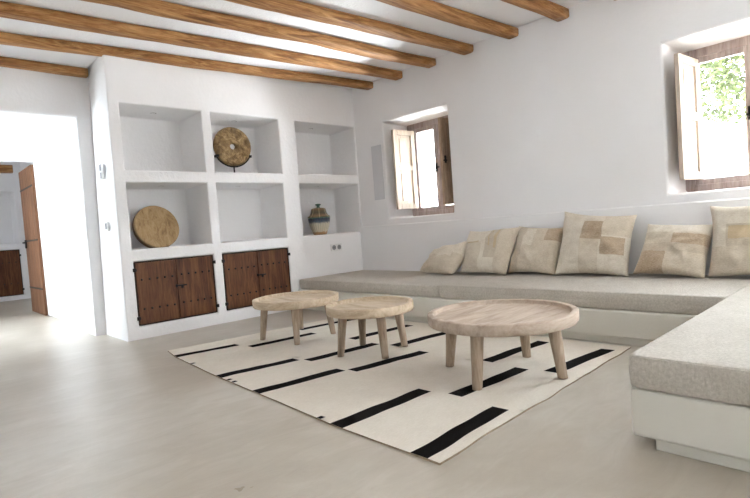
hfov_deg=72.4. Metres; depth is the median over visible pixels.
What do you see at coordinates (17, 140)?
wall
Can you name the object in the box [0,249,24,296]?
lower cabinet
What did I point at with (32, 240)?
door
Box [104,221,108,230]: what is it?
light switch
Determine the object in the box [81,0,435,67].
ceiling beam
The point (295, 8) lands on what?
ceiling beam
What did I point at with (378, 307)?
coffee table
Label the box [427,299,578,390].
coffee table
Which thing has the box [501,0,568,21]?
ceiling beam
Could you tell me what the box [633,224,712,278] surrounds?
cushion
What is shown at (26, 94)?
wall
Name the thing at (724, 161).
wall
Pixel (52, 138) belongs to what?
wall
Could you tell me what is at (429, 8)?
ceiling beam
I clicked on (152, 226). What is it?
disc
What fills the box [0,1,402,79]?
ceiling beam
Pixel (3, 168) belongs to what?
ceiling beam
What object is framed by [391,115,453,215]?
window
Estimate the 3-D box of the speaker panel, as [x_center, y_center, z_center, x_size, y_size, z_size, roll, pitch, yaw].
[0.036,-0.928,6.235,0.007,0.656,0.176,-6,3,-43]
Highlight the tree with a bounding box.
[699,53,748,173]
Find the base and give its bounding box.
[298,289,749,472]
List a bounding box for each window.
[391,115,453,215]
[674,35,749,191]
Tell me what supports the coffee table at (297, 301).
on the rug
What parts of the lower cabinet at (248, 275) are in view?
door, door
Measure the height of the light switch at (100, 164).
0.150 m
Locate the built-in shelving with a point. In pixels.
(164, 157)
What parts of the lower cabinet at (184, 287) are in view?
door, door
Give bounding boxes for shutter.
[391,130,418,208]
[438,117,453,204]
[674,53,703,179]
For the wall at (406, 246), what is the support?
attached to the wall at (576, 112)
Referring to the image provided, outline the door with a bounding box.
[18,164,47,315]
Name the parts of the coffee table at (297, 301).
leg, leg, leg, leg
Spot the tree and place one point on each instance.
(715, 69)
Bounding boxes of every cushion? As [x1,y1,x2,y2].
[300,270,494,297]
[420,241,465,273]
[439,272,749,314]
[460,227,520,274]
[508,226,562,274]
[555,212,636,276]
[629,285,749,406]
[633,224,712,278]
[708,206,749,276]
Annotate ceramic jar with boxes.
[308,204,329,234]
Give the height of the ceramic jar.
0.383 m
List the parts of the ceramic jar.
lid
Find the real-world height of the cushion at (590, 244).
0.540 m
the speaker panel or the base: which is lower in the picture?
the base
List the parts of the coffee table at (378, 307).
leg, leg, leg, leg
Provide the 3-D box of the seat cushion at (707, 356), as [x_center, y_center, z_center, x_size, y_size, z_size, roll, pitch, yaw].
[2.239,0.325,2.201,2.456,0.122,1.310,-6,3,-43]
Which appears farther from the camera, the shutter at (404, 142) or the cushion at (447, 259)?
the shutter at (404, 142)
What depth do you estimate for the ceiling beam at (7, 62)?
4.66 m
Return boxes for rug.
[168,318,630,464]
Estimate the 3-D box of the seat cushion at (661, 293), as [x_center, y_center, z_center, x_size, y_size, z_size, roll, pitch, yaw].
[1.604,0.300,3.928,1.006,0.116,2.068,-6,3,-43]
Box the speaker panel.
[371,145,384,199]
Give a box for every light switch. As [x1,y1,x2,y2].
[99,163,103,179]
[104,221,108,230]
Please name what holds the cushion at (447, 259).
on the seat cushion at (407, 283)
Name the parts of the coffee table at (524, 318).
leg, leg, leg, leg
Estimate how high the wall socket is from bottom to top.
0.086 m
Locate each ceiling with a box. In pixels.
[0,0,587,88]
[0,44,97,67]
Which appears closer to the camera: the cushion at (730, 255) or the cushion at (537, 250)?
the cushion at (730, 255)
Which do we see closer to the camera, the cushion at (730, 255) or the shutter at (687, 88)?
the cushion at (730, 255)
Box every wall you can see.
[0,67,105,335]
[0,117,51,315]
[0,162,30,301]
[20,162,32,170]
[33,120,87,327]
[352,0,749,226]
[360,198,749,275]
[422,144,746,206]
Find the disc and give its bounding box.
[213,127,251,172]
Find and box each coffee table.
[252,290,338,344]
[326,296,413,358]
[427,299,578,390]
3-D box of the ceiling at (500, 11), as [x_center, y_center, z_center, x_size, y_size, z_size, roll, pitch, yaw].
[-2.462,-1.853,4.063,7.350,0.200,14.900,-6,3,-43]
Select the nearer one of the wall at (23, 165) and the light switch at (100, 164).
the light switch at (100, 164)
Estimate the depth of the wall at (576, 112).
4.52 m
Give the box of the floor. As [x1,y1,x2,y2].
[0,298,749,497]
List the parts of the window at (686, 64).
handle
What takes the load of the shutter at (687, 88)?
attached to the window at (686, 64)
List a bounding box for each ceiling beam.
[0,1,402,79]
[0,32,372,89]
[0,56,87,77]
[0,165,12,172]
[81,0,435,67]
[225,0,473,54]
[376,0,518,38]
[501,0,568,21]
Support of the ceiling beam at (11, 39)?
attached to the ceiling at (500, 11)
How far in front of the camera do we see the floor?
2.14 m
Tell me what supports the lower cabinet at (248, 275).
attached to the built-in shelving
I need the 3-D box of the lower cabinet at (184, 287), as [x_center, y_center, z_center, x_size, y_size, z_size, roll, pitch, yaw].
[-1.893,0.379,4.910,0.791,0.582,0.076,-6,3,-43]
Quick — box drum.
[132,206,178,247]
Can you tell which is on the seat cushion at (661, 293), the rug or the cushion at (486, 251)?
the cushion at (486, 251)
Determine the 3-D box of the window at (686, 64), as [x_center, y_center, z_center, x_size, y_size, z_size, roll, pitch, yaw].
[2.699,-1.028,3.691,0.441,1.148,0.970,-6,3,-43]
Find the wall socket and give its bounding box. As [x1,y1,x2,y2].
[330,243,341,250]
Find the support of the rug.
on the floor
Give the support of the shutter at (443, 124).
attached to the window at (405, 147)
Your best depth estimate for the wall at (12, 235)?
9.55 m
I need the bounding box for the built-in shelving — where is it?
[87,55,362,341]

